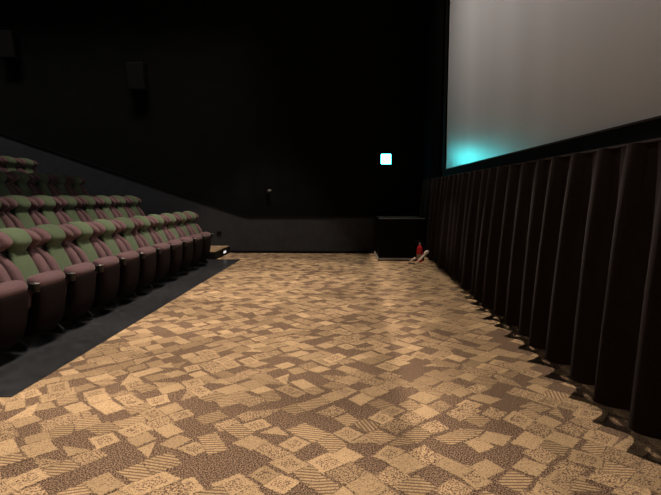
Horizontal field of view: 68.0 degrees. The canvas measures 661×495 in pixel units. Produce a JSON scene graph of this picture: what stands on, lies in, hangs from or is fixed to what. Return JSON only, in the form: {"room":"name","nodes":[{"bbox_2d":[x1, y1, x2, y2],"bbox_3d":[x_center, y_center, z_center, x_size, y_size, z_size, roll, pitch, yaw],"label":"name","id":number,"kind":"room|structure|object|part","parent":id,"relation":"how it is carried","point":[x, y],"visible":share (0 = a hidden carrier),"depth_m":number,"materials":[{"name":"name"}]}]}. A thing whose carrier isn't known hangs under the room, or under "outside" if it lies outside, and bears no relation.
{"room":"auditorium","nodes":[
{"label":"auditorium","id":0,"kind":"room"},
{"bbox_2d":[0,0,425,252],"bbox_3d":[-4.892,-3.967,11.855,15.400,8.200,0.230,0,6,2],"label":"wall","id":1,"kind":"structure","parent":0,"point":[302,101],"depth_m":11.76,"materials":[{"name":"black paint"}]},
{"bbox_2d":[0,30,20,64],"bbox_3d":[-7.648,-4.737,11.622,0.400,0.720,0.314,0,6,2],"label":"wall speaker","id":2,"kind":"object","parent":1,"relation":"attached to","point":[10,50],"visible":1,"depth_m":11.55,"materials":[{"name":"black plastic"}]},
{"bbox_2d":[0,30,14,56],"bbox_3d":[-7.652,-4.786,11.513,0.370,0.570,0.107,0,6,2],"label":"grille","id":3,"kind":"object","parent":2,"relation":"attached to","point":[7,37],"depth_m":11.52,"materials":[{"name":"black fabric"}]},
{"bbox_2d":[125,62,147,95],"bbox_3d":[-4.580,-3.980,11.598,0.400,0.720,0.314,0,6,2],"label":"wall speaker","id":4,"kind":"object","parent":1,"relation":"attached to","point":[137,73],"visible":1,"depth_m":11.51,"materials":[{"name":"black plastic"}]},
{"bbox_2d":[126,62,143,88],"bbox_3d":[-4.584,-4.029,11.489,0.370,0.570,0.107,0,6,2],"label":"grille","id":5,"kind":"object","parent":4,"relation":"attached to","point":[135,70],"depth_m":11.48,"materials":[{"name":"black fabric"}]},
{"bbox_2d":[0,132,418,217],"bbox_3d":[-4.895,-2.531,11.901,15.400,3.623,0.042,0,6,2],"label":"trim","id":6,"kind":"structure","parent":1,"relation":"attached to","point":[1,134],"depth_m":11.96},
{"bbox_2d":[230,251,371,252],"bbox_3d":[-0.738,0.113,12.023,3.480,0.050,0.015,0,6,2],"label":"baseboard","id":7,"kind":"structure","parent":1,"relation":"attached to","point":[230,251],"depth_m":12.01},
{"bbox_2d":[381,154,390,164],"bbox_3d":[1.326,-2.113,11.720,0.251,0.251,0.066,0,6,2],"label":"exit sign","id":8,"kind":"object","parent":1,"relation":"attached to","point":[385,158],"visible":1,"depth_m":11.69,"materials":[{"name":"white plastic"}]},
{"bbox_2d":[419,137,660,439],"bbox_3d":[1.826,-0.097,5.175,0.234,1.651,13.430,0,6,3],"label":"curtain","id":9,"kind":"object","parent":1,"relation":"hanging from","point":[566,248],"visible":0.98,"depth_m":3.58,"materials":[{"name":"black fabric"}]},
{"bbox_2d":[0,253,660,494],"bbox_3d":[-0.616,0.971,4.123,6.300,0.003,15.950,0,6,2],"label":"floor","id":10,"kind":"structure","parent":0,"point":[275,373],"depth_m":3.31,"materials":[{"name":"carpet"}]},
{"bbox_2d":[0,259,240,396],"bbox_3d":[-2.803,0.650,7.121,1.405,0.006,7.410,0,6,2],"label":"floor strip","id":11,"kind":"object","parent":10,"relation":"on","point":[47,352],"visible":0.73,"depth_m":5.05,"materials":[{"name":"grey carpet"}]},
{"bbox_2d":[0,245,28,351],"bbox_3d":[-2.841,0.413,4.042,0.496,1.071,0.573,0,6,2],"label":"chair","id":12,"kind":"object","parent":11,"relation":"on","point":[14,296],"visible":1,"depth_m":4.06,"materials":[{"name":"brown fabric"}]},
{"bbox_2d":[0,280,27,298],"bbox_3d":[-2.700,0.520,4.070,0.199,0.452,0.464,0,6,2],"label":"cushion","id":13,"kind":"object","parent":12,"relation":"on","point":[14,289],"depth_m":4.08,"materials":[{"name":"pink fabric"}]},
{"bbox_2d":[0,228,65,349],"bbox_3d":[-2.822,0.353,4.610,0.496,1.071,0.573,0,6,2],"label":"chair","id":14,"kind":"object","parent":11,"relation":"on","point":[46,290],"visible":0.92,"depth_m":4.52,"materials":[{"name":"brown fabric"}]},
{"bbox_3d":[-2.863,0.272,4.625,0.262,0.550,0.303,0,6,2],"label":"panel","id":15,"kind":"part","parent":14,"relation":"part of","materials":[{"name":"green fabric"}]},
{"bbox_3d":[-2.777,0.344,4.358,0.300,0.062,0.067,0,6,2],"label":"armrest","id":16,"kind":"part","parent":14,"relation":"part of","materials":[{"name":"black plastic"}]},
{"bbox_2d":[27,270,64,298],"bbox_3d":[-2.680,0.460,4.639,0.199,0.452,0.464,0,6,2],"label":"cushion","id":17,"kind":"object","parent":14,"relation":"on","point":[52,283],"depth_m":4.55,"materials":[{"name":"pink fabric"}]},
{"bbox_2d":[29,224,95,331],"bbox_3d":[-2.803,0.293,5.179,0.496,1.071,0.573,0,6,2],"label":"chair","id":18,"kind":"object","parent":11,"relation":"on","point":[80,277],"visible":0.8,"depth_m":5.08,"materials":[{"name":"brown fabric"}]},
{"bbox_3d":[-2.844,0.212,5.194,0.262,0.550,0.303,0,6,2],"label":"panel","id":19,"kind":"part","parent":18,"relation":"part of","materials":[{"name":"green fabric"}]},
{"bbox_2d":[63,262,94,286],"bbox_3d":[-2.661,0.400,5.207,0.199,0.452,0.464,0,6,2],"label":"cushion","id":20,"kind":"object","parent":18,"relation":"on","point":[84,272],"depth_m":5.11,"materials":[{"name":"pink fabric"}]},
{"bbox_2d":[62,221,119,317],"bbox_3d":[-2.784,0.233,5.747,0.496,1.071,0.573,0,6,2],"label":"chair","id":21,"kind":"object","parent":11,"relation":"on","point":[107,268],"visible":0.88,"depth_m":5.65,"materials":[{"name":"brown fabric"}]},
{"bbox_3d":[-2.824,0.151,5.762,0.262,0.550,0.303,0,6,2],"label":"panel","id":22,"kind":"part","parent":21,"relation":"part of","materials":[{"name":"green fabric"}]},
{"bbox_2d":[92,256,118,274],"bbox_3d":[-2.642,0.340,5.776,0.199,0.452,0.464,0,6,2],"label":"cushion","id":23,"kind":"object","parent":21,"relation":"on","point":[110,264],"depth_m":5.68,"materials":[{"name":"pink fabric"}]},
{"bbox_2d":[89,219,139,306],"bbox_3d":[-2.764,0.173,6.316,0.496,1.071,0.573,0,6,2],"label":"chair","id":24,"kind":"object","parent":11,"relation":"on","point":[129,261],"visible":0.73,"depth_m":6.22,"materials":[{"name":"brown fabric"}]},
{"bbox_3d":[-2.805,0.091,6.331,0.262,0.550,0.303,0,6,2],"label":"panel","id":25,"kind":"part","parent":24,"relation":"part of","materials":[{"name":"green fabric"}]},
{"bbox_2d":[116,251,138,265],"bbox_3d":[-2.623,0.280,6.344,0.199,0.452,0.464,0,6,2],"label":"cushion","id":26,"kind":"object","parent":24,"relation":"on","point":[132,257],"depth_m":6.26,"materials":[{"name":"pink fabric"}]},
{"bbox_2d":[112,217,155,296],"bbox_3d":[-2.745,0.113,6.884,0.496,1.071,0.573,0,6,2],"label":"chair","id":27,"kind":"object","parent":11,"relation":"on","point":[131,240],"visible":0.71,"depth_m":6.79,"materials":[{"name":"brown fabric"}]},
{"bbox_3d":[-2.786,0.031,6.899,0.262,0.550,0.303,0,6,2],"label":"panel","id":28,"kind":"part","parent":27,"relation":"part of","materials":[{"name":"green fabric"}]},
{"bbox_2d":[136,246,155,258],"bbox_3d":[-2.603,0.220,6.913,0.199,0.452,0.464,0,6,2],"label":"cushion","id":29,"kind":"object","parent":27,"relation":"on","point":[149,251],"depth_m":6.84,"materials":[{"name":"fabric"}]},
{"bbox_2d":[131,216,169,288],"bbox_3d":[-2.726,0.053,7.453,0.496,1.071,0.573,0,6,2],"label":"chair","id":30,"kind":"object","parent":11,"relation":"on","point":[146,235],"visible":0.65,"depth_m":7.35,"materials":[{"name":"brown fabric"}]},
{"bbox_3d":[-2.766,-0.029,7.468,0.262,0.550,0.303,0,6,2],"label":"panel","id":31,"kind":"part","parent":30,"relation":"part of","materials":[{"name":"green fabric"}]},
{"bbox_2d":[152,242,169,250],"bbox_3d":[-2.584,0.160,7.481,0.199,0.452,0.464,0,6,2],"label":"cushion","id":32,"kind":"object","parent":30,"relation":"on","point":[164,246],"depth_m":7.41,"materials":[{"name":"pink fabric"}]},
{"bbox_2d":[145,214,182,281],"bbox_3d":[-2.707,-0.007,8.021,0.496,1.071,0.573,0,6,2],"label":"chair","id":33,"kind":"object","parent":11,"relation":"on","point":[176,247],"visible":0.66,"depth_m":7.92,"materials":[{"name":"brown fabric"}]},
{"bbox_3d":[-2.747,-0.089,8.036,0.262,0.550,0.303,0,6,2],"label":"panel","id":34,"kind":"part","parent":33,"relation":"part of","materials":[{"name":"green fabric"}]},
{"bbox_2d":[166,239,181,246],"bbox_3d":[-2.565,0.100,8.050,0.199,0.452,0.464,0,6,2],"label":"cushion","id":35,"kind":"object","parent":33,"relation":"on","point":[176,242],"depth_m":7.95,"materials":[{"name":"pink fabric"}]},
{"bbox_2d":[161,213,192,275],"bbox_3d":[-2.687,-0.067,8.590,0.496,1.071,0.573,0,6,2],"label":"chair","id":36,"kind":"object","parent":11,"relation":"on","point":[175,232],"visible":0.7,"depth_m":8.49,"materials":[{"name":"brown fabric"}]},
{"bbox_3d":[-2.728,-0.149,8.605,0.262,0.550,0.303,0,6,2],"label":"panel","id":37,"kind":"part","parent":36,"relation":"part of","materials":[{"name":"green fabric"}]},
{"bbox_2d":[179,236,192,242],"bbox_3d":[-2.545,0.040,8.618,0.199,0.452,0.464,0,6,2],"label":"cushion","id":38,"kind":"object","parent":36,"relation":"on","point":[188,239],"depth_m":8.53,"materials":[{"name":"fabric"}]},
{"bbox_2d":[172,212,202,270],"bbox_3d":[-2.668,-0.127,9.159,0.496,1.071,0.573,0,6,2],"label":"chair","id":39,"kind":"object","parent":11,"relation":"on","point":[185,229],"visible":0.63,"depth_m":9.06,"materials":[{"name":"brown fabric"}]},
{"bbox_3d":[-2.709,-0.209,9.173,0.262,0.550,0.303,0,6,2],"label":"panel","id":40,"kind":"part","parent":39,"relation":"part of","materials":[{"name":"green fabric"}]},
{"bbox_2d":[189,234,201,239],"bbox_3d":[-2.526,-0.020,9.187,0.199,0.452,0.464,0,6,2],"label":"cushion","id":41,"kind":"object","parent":39,"relation":"on","point":[199,237],"depth_m":9.09,"materials":[{"name":"pink fabric"}]},
{"bbox_2d":[182,211,212,266],"bbox_3d":[-2.648,-0.190,9.749,0.496,1.071,0.616,0,6,2],"label":"chair","id":42,"kind":"object","parent":11,"relation":"on","point":[206,236],"visible":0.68,"depth_m":9.64,"materials":[{"name":"brown fabric"}]},
{"bbox_3d":[-2.689,-0.269,9.742,0.262,0.550,0.303,0,6,2],"label":"panel","id":43,"kind":"part","parent":42,"relation":"part of","materials":[{"name":"green fabric"}]},
{"bbox_2d":[199,232,210,237],"bbox_3d":[-2.507,-0.080,9.755,0.199,0.452,0.464,0,6,2],"label":"cushion","id":44,"kind":"object","parent":42,"relation":"on","point":[207,235],"depth_m":9.66,"materials":[{"name":"pink fabric"}]},
{"bbox_2d":[207,246,229,258],"bbox_3d":[-2.941,0.110,11.430,0.916,0.179,1.340,0,6,2],"label":"step","id":45,"kind":"structure","parent":10,"relation":"on","point":[216,252],"depth_m":11.20,"materials":[{"name":"carpet"}]},
{"bbox_2d":[374,216,424,260],"bbox_3d":[1.542,-0.238,11.194,1.010,0.922,1.395,0,6,2],"label":"base cabinet","id":46,"kind":"object","parent":10,"relation":"on","point":[395,236],"visible":0.95,"depth_m":10.54,"materials":[{"name":"laminate"}]},
{"bbox_3d":[1.526,0.176,11.233,0.980,0.034,1.385,0,6,2],"label":"foot trim","id":47,"kind":"part","parent":46,"relation":"part of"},
{"bbox_2d":[407,250,428,263],"bbox_3d":[1.785,0.203,9.982,0.444,0.286,0.117,0,6,2],"label":"rack","id":48,"kind":"object","parent":10,"relation":"on","point":[427,251],"visible":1,"depth_m":9.96,"materials":[{"name":"white paint"}]},
{"bbox_2d":[415,240,424,261],"bbox_3d":[1.887,0.073,10.376,0.192,0.468,0.129,-2,6,-20],"label":"fire extinguisher","id":49,"kind":"object","parent":10,"relation":"on","point":[420,253],"visible":0.8,"depth_m":10.34,"materials":[{"name":"red paint"}]},
{"bbox_2d":[442,0,660,176],"bbox_3d":[1.971,-2.582,2.971,0.060,7.288,13.782,0,6,3],"label":"screen","id":50,"kind":"object","parent":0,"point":[525,80],"visible":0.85,"depth_m":4.68,"materials":[{"name":"white fabric"}]},
{"bbox_3d":[1.946,-0.781,3.011,0.020,0.123,13.482,0,6,3],"label":"rail","id":51,"kind":"part","parent":50,"relation":"part of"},
{"bbox_3d":[-4.284,0.804,4.214,1.280,0.315,15.920,0,6,2],"label":"floor","id":52,"kind":"structure","parent":0,"visible":0},
{"bbox_2d":[0,198,15,228],"bbox_3d":[-4.035,-0.102,5.986,0.496,1.071,0.573,0,6,2],"label":"chair","id":53,"kind":"object","parent":52,"relation":"on","point":[5,221],"visible":0.24,"depth_m":6.15,"materials":[{"name":"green fabric"}]},
{"bbox_3d":[-4.076,-0.183,6.001,0.262,0.550,0.303,0,6,2],"label":"panel","id":54,"kind":"part","parent":53,"relation":"part of","materials":[{"name":"green fabric"}]},
{"bbox_2d":[1,195,42,228],"bbox_3d":[-4.016,-0.162,6.554,0.496,1.071,0.573,0,6,2],"label":"chair","id":55,"kind":"object","parent":52,"relation":"on","point":[20,212],"visible":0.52,"depth_m":6.47,"materials":[{"name":"green fabric"}]},
{"bbox_3d":[-4.056,-0.243,6.569,0.262,0.550,0.303,0,6,2],"label":"panel","id":56,"kind":"part","parent":55,"relation":"part of","materials":[{"name":"green fabric"}]},
{"bbox_2d":[30,195,66,225],"bbox_3d":[-3.997,-0.222,7.123,0.496,1.071,0.573,0,6,2],"label":"chair","id":57,"kind":"object","parent":52,"relation":"on","point":[46,210],"visible":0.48,"depth_m":7.05,"materials":[{"name":"green fabric"}]},
{"bbox_3d":[-4.037,-0.303,7.138,0.262,0.550,0.303,0,6,2],"label":"panel","id":58,"kind":"part","parent":57,"relation":"part of","materials":[{"name":"green fabric"}]},
{"bbox_2d":[55,195,88,222],"bbox_3d":[-3.978,-0.282,7.691,0.496,1.071,0.573,0,6,2],"label":"chair","id":59,"kind":"object","parent":52,"relation":"on","point":[69,210],"visible":0.42,"depth_m":7.62,"materials":[{"name":"green fabric"}]},
{"bbox_3d":[-4.018,-0.363,7.706,0.262,0.550,0.303,0,6,2],"label":"panel","id":60,"kind":"part","parent":59,"relation":"part of","materials":[{"name":"green fabric"}]},
{"bbox_2d":[76,195,103,221],"bbox_3d":[-3.958,-0.342,8.260,0.496,1.071,0.573,0,6,2],"label":"chair","id":61,"kind":"object","parent":52,"relation":"on","point":[88,209],"visible":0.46,"depth_m":8.18,"materials":[{"name":"green fabric"}]},
{"bbox_3d":[-3.999,-0.424,8.275,0.262,0.550,0.303,0,6,2],"label":"panel","id":62,"kind":"part","parent":61,"relation":"part of","materials":[{"name":"green fabric"}]},
{"bbox_2d":[93,195,118,219],"bbox_3d":[-3.939,-0.402,8.828,0.496,1.071,0.573,0,6,2],"label":"chair","id":63,"kind":"object","parent":52,"relation":"on","point":[105,208],"visible":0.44,"depth_m":8.75,"materials":[{"name":"green fabric"}]},
{"bbox_3d":[-3.979,-0.484,8.843,0.262,0.550,0.303,0,6,2],"label":"panel","id":64,"kind":"part","parent":63,"relation":"part of","materials":[{"name":"green fabric"}]},
{"bbox_2d":[109,195,132,217],"bbox_3d":[-3.920,-0.462,9.397,0.496,1.071,0.573,0,6,2],"label":"chair","id":65,"kind":"object","parent":52,"relation":"on","point":[119,207],"visible":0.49,"depth_m":9.33,"materials":[{"name":"green fabric"}]},
{"bbox_3d":[-3.960,-0.544,9.412,0.262,0.550,0.303,0,6,2],"label":"panel","id":66,"kind":"part","parent":65,"relation":"part of","materials":[{"name":"green fabric"}]},
{"bbox_2d":[123,195,144,215],"bbox_3d":[-3.900,-0.524,9.987,0.496,1.071,0.616,0,6,2],"label":"chair","id":67,"kind":"object","parent":52,"relation":"on","point":[134,201],"visible":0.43,"depth_m":9.89,"materials":[{"name":"green fabric"}]},
{"bbox_3d":[-3.941,-0.604,9.980,0.262,0.550,0.303,0,6,2],"label":"panel","id":68,"kind":"part","parent":67,"relation":"part of","materials":[{"name":"green fabric"}]},
{"bbox_3d":[-5.593,0.592,4.236,1.340,0.733,15.920,0,6,2],"label":"floor","id":69,"kind":"structure","parent":0,"visible":0},
{"bbox_2d":[0,170,24,197],"bbox_3d":[-5.287,-0.734,7.990,0.496,1.071,0.573,0,6,2],"label":"chair","id":70,"kind":"object","parent":69,"relation":"on","point":[6,189],"visible":0.34,"depth_m":8.06,"materials":[{"name":"green fabric"}]},
{"bbox_3d":[-5.327,-0.815,8.005,0.262,0.550,0.303,0,6,2],"label":"panel","id":71,"kind":"part","parent":70,"relation":"part of","materials":[{"name":"green fabric"}]},
{"bbox_2d":[8,171,38,196],"bbox_3d":[-5.267,-0.794,8.558,0.496,1.071,0.573,0,6,2],"label":"chair","id":72,"kind":"object","parent":69,"relation":"on","point":[21,182],"visible":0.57,"depth_m":8.48,"materials":[{"name":"green fabric"}]},
{"bbox_3d":[-5.308,-0.875,8.573,0.262,0.550,0.303,0,6,2],"label":"panel","id":73,"kind":"part","parent":72,"relation":"part of","materials":[{"name":"green fabric"}]},
{"bbox_2d":[29,173,57,196],"bbox_3d":[-5.248,-0.854,9.127,0.496,1.071,0.573,0,6,2],"label":"chair","id":74,"kind":"object","parent":69,"relation":"on","point":[42,182],"visible":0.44,"depth_m":9.05,"materials":[{"name":"green fabric"}]},
{"bbox_3d":[-5.289,-0.935,9.142,0.262,0.550,0.303,0,6,2],"label":"panel","id":75,"kind":"part","parent":74,"relation":"part of","materials":[{"name":"green fabric"}]},
{"bbox_2d":[50,174,76,196],"bbox_3d":[-5.229,-0.914,9.695,0.496,1.071,0.573,0,6,2],"label":"chair","id":76,"kind":"object","parent":69,"relation":"on","point":[60,182],"visible":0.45,"depth_m":9.62,"materials":[{"name":"green fabric"}]},
{"bbox_3d":[-5.269,-0.996,9.710,0.262,0.550,0.303,0,6,2],"label":"panel","id":77,"kind":"part","parent":76,"relation":"part of","materials":[{"name":"green fabric"}]},
{"bbox_2d":[66,175,92,196],"bbox_3d":[-5.209,-0.976,10.286,0.496,1.071,0.616,0,6,2],"label":"chair","id":78,"kind":"object","parent":69,"relation":"on","point":[76,183],"visible":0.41,"depth_m":10.19,"materials":[{"name":"green fabric"}]},
{"bbox_3d":[-5.250,-1.056,10.279,0.262,0.550,0.303,0,6,2],"label":"panel","id":79,"kind":"part","parent":78,"relation":"part of","materials":[{"name":"green fabric"}]},
{"bbox_3d":[-6.938,0.390,4.261,1.350,1.130,15.920,0,6,2],"label":"floor","id":80,"kind":"structure","parent":0,"visible":0},
{"bbox_2d":[0,156,21,171],"bbox_3d":[-6.560,-1.369,10.226,0.496,1.071,0.573,0,6,2],"label":"chair","id":81,"kind":"object","parent":80,"relation":"on","point":[9,164],"visible":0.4,"depth_m":10.13,"materials":[{"name":"green fabric"}]},
{"bbox_3d":[-6.601,-1.451,10.240,0.262,0.550,0.303,0,6,2],"label":"panel","id":82,"kind":"part","parent":81,"relation":"part of","materials":[{"name":"green fabric"}]},
{"bbox_2d":[17,158,38,173],"bbox_3d":[-6.540,-1.431,10.816,0.496,1.071,0.616,0,6,2],"label":"chair","id":83,"kind":"object","parent":80,"relation":"on","point":[28,166],"visible":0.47,"depth_m":10.71,"materials":[{"name":"green fabric"}]},
{"bbox_3d":[-6.582,-1.511,10.809,0.262,0.550,0.303,0,6,2],"label":"panel","id":84,"kind":"part","parent":83,"relation":"part of","materials":[{"name":"green fabric"}]}
]}

